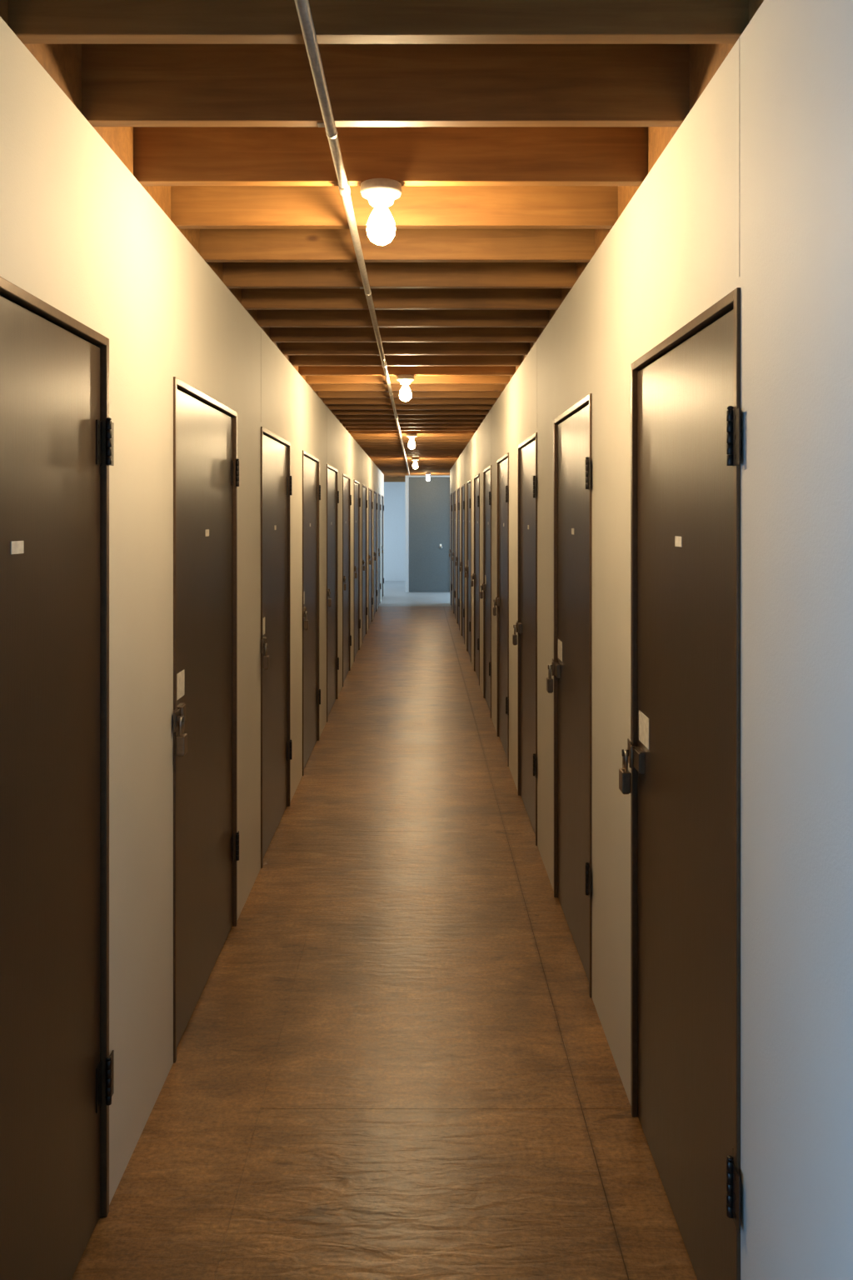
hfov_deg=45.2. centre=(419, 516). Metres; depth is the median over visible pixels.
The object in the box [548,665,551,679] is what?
shackle
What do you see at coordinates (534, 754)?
hinge
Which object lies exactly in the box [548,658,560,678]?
hasp
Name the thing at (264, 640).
hasp
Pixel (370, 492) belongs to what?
slab
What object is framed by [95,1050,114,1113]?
hinge
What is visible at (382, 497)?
slab
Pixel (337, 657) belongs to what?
hinge
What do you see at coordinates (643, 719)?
paper tag
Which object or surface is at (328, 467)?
frame
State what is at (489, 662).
hinge
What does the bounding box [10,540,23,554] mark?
number card
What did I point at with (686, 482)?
slab
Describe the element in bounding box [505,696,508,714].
hinge
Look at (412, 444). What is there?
lamp
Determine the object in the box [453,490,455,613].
frame
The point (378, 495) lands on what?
slab
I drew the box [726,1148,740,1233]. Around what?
hinge
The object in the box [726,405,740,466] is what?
hinge
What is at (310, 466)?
slab
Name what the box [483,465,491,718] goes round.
frame
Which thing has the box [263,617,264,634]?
paper tag
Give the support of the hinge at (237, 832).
attached to the wall at (80, 233)
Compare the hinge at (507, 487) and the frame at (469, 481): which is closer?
the hinge at (507, 487)
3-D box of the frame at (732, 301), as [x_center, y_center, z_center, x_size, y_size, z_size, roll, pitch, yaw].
[0.622,0.595,2.291,0.107,2.010,0.918,0,0,0]
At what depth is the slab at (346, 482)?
10.21 m
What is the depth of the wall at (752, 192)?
1.70 m
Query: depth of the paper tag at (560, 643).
4.21 m
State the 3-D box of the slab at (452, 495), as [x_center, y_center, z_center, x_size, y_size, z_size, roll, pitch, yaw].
[0.603,0.605,18.041,0.044,1.979,0.870,0,0,0]
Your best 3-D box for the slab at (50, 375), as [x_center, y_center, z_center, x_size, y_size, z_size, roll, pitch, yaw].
[-0.748,0.605,1.850,0.044,1.979,0.972,0,0,0]
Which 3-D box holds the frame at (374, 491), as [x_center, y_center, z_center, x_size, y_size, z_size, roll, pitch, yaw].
[-0.766,0.595,16.790,0.107,2.010,1.020,0,0,0]
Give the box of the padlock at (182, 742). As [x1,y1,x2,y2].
[176,733,187,756]
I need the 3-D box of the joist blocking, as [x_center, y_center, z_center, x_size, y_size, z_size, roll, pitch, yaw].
[-0.072,-0.980,9.049,1.395,0.238,23.150,0,0,0]
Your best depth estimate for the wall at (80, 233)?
2.70 m
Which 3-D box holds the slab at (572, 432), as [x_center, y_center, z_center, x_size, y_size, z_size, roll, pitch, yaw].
[0.603,0.605,3.866,0.044,1.979,0.870,0,0,0]
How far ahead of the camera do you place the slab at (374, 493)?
16.69 m
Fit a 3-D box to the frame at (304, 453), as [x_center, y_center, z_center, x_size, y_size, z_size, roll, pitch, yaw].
[-0.766,0.595,6.830,0.107,2.010,1.020,0,0,0]
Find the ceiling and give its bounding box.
[7,0,749,481]
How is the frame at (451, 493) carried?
attached to the wall at (752, 192)
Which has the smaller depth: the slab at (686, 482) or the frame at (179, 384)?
the slab at (686, 482)
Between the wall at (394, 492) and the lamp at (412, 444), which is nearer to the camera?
the lamp at (412, 444)
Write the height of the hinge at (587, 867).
0.108 m
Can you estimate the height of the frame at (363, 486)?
2.010 m
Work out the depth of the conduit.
2.34 m
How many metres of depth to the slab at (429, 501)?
21.72 m
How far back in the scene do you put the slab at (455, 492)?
16.81 m
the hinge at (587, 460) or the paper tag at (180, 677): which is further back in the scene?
the hinge at (587, 460)
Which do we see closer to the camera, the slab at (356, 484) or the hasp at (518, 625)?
the hasp at (518, 625)
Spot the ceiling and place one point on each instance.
(510, 132)
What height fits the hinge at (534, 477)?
0.108 m
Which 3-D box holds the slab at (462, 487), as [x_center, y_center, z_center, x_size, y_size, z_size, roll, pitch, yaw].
[0.603,0.605,13.316,0.044,1.979,0.870,0,0,0]
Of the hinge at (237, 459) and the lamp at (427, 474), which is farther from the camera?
the lamp at (427, 474)
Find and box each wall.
[0,16,384,1204]
[384,481,405,580]
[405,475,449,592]
[450,0,852,1279]
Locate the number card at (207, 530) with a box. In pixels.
[205,529,209,536]
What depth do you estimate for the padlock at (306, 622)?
6.30 m
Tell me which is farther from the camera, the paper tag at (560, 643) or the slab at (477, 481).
the slab at (477, 481)
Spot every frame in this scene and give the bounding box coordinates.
[0,276,109,1217]
[173,376,237,1063]
[260,426,290,868]
[302,450,319,775]
[326,464,338,722]
[342,473,350,686]
[354,480,359,661]
[362,484,366,634]
[368,488,372,629]
[374,490,376,611]
[378,493,380,603]
[450,493,452,604]
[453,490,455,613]
[457,487,459,629]
[461,484,464,644]
[466,479,471,661]
[474,473,479,685]
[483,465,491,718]
[496,452,509,766]
[517,432,537,845]
[554,393,592,997]
[630,287,740,1279]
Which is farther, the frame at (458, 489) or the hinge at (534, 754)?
the frame at (458, 489)
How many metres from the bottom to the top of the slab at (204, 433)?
1.979 m
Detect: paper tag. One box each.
[176,670,184,700]
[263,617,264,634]
[558,639,562,661]
[639,710,649,749]
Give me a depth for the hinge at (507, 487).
6.57 m
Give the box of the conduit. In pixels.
[294,0,409,475]
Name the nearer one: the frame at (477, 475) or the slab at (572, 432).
the slab at (572, 432)
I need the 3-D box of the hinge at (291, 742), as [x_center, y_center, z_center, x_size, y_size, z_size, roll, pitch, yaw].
[-0.713,1.286,5.662,0.024,0.108,0.081,0,0,0]
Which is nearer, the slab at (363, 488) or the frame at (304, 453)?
the frame at (304, 453)
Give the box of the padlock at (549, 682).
[546,677,553,693]
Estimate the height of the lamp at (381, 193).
0.158 m
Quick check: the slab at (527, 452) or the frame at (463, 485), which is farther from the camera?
the frame at (463, 485)
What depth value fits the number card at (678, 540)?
2.29 m
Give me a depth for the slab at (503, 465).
7.04 m
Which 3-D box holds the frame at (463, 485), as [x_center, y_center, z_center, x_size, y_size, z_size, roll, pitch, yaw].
[0.622,0.595,13.316,0.107,2.010,0.918,0,0,0]
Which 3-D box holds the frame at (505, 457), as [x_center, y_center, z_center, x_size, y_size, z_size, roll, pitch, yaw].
[0.622,0.595,7.016,0.107,2.010,0.918,0,0,0]
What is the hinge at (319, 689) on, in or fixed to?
attached to the wall at (80, 233)
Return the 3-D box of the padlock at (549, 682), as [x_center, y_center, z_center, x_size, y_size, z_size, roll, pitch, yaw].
[0.551,0.710,4.317,0.024,0.060,0.048,0,0,0]
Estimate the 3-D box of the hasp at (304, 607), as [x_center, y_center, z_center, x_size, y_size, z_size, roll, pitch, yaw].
[-0.710,0.593,6.367,0.030,0.064,0.148,0,0,-9]
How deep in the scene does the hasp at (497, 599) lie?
7.38 m
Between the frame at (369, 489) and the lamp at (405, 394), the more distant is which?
the frame at (369, 489)
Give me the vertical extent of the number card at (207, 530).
0.023 m
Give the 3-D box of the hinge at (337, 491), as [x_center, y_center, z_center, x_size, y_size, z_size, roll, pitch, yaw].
[-0.713,-0.172,8.982,0.024,0.108,0.081,0,0,0]
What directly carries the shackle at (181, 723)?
hanging from the hasp at (180, 710)
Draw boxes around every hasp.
[173,702,185,732]
[261,636,268,653]
[303,606,307,618]
[480,583,485,590]
[493,596,499,605]
[513,620,522,633]
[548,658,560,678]
[621,738,645,774]
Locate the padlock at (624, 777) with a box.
[619,768,630,794]
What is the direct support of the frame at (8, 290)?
attached to the wall at (80, 233)
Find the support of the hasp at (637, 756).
attached to the wall at (752, 192)
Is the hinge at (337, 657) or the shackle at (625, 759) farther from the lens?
the hinge at (337, 657)
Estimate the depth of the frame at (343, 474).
10.64 m
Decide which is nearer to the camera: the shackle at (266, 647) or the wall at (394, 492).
the shackle at (266, 647)
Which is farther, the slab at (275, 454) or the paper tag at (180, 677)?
the slab at (275, 454)
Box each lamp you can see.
[360,178,402,244]
[396,374,414,401]
[406,433,417,449]
[411,457,419,469]
[425,473,430,480]
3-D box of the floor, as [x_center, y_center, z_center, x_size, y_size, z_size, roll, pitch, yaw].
[-0.750,1.650,11.600,7.500,0.100,28.800,0,0,0]
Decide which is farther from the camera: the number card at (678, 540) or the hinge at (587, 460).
the hinge at (587, 460)
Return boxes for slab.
[0,295,99,1279]
[176,388,232,1047]
[263,434,287,857]
[304,455,317,767]
[327,468,335,716]
[343,476,349,681]
[355,483,358,656]
[362,486,365,639]
[369,490,371,624]
[374,493,375,614]
[378,495,379,604]
[381,496,383,598]
[409,477,449,591]
[451,495,452,606]
[454,492,455,615]
[458,490,459,624]
[462,487,464,639]
[468,482,470,656]
[475,477,479,679]
[485,470,490,711]
[499,458,507,757]
[520,440,535,834]
[557,405,589,980]
[637,309,734,1279]
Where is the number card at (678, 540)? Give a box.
[675,535,682,546]
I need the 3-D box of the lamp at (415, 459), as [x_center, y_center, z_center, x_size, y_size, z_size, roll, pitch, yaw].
[-0.055,-0.782,15.049,0.108,0.158,0.108,0,0,0]
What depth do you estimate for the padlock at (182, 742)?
2.98 m
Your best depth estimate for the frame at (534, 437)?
5.88 m
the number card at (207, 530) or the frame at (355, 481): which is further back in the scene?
the frame at (355, 481)
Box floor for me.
[70,580,697,1279]
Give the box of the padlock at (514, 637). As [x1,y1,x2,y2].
[512,634,517,644]
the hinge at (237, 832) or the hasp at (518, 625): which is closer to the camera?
the hinge at (237, 832)
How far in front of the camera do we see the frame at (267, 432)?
5.30 m
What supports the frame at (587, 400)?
attached to the wall at (752, 192)
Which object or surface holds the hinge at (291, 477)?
attached to the wall at (80, 233)
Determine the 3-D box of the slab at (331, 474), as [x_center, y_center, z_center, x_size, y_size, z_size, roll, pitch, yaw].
[-0.748,0.605,8.490,0.044,1.979,0.972,0,0,0]
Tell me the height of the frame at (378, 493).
2.010 m
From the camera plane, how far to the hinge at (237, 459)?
3.99 m
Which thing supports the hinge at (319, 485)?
attached to the wall at (80, 233)
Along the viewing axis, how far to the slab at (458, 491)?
15.05 m
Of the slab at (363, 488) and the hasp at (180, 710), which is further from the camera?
the slab at (363, 488)
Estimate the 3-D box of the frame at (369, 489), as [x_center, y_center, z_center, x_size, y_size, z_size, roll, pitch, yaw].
[-0.766,0.595,15.130,0.107,2.010,1.020,0,0,0]
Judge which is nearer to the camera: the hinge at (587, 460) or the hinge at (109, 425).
the hinge at (109, 425)
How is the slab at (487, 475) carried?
attached to the wall at (752, 192)
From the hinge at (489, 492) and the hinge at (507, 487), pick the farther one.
the hinge at (489, 492)
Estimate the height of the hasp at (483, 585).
0.064 m
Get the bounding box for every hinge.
[95,417,114,465]
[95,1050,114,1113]
[231,458,239,486]
[231,830,239,863]
[286,475,292,495]
[286,739,292,760]
[316,485,320,499]
[316,689,320,704]
[335,490,339,503]
[335,657,339,669]
[489,491,490,504]
[489,662,490,675]
[505,485,508,502]
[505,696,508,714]
[533,475,536,497]
[533,753,536,778]
[585,456,590,489]
[585,862,590,899]
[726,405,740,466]
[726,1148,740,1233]
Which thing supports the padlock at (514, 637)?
hanging from the hasp at (518, 625)
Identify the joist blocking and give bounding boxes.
[0,0,764,461]
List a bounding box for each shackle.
[179,715,184,736]
[265,643,267,656]
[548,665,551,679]
[622,749,628,772]
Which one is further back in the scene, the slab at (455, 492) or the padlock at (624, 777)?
the slab at (455, 492)

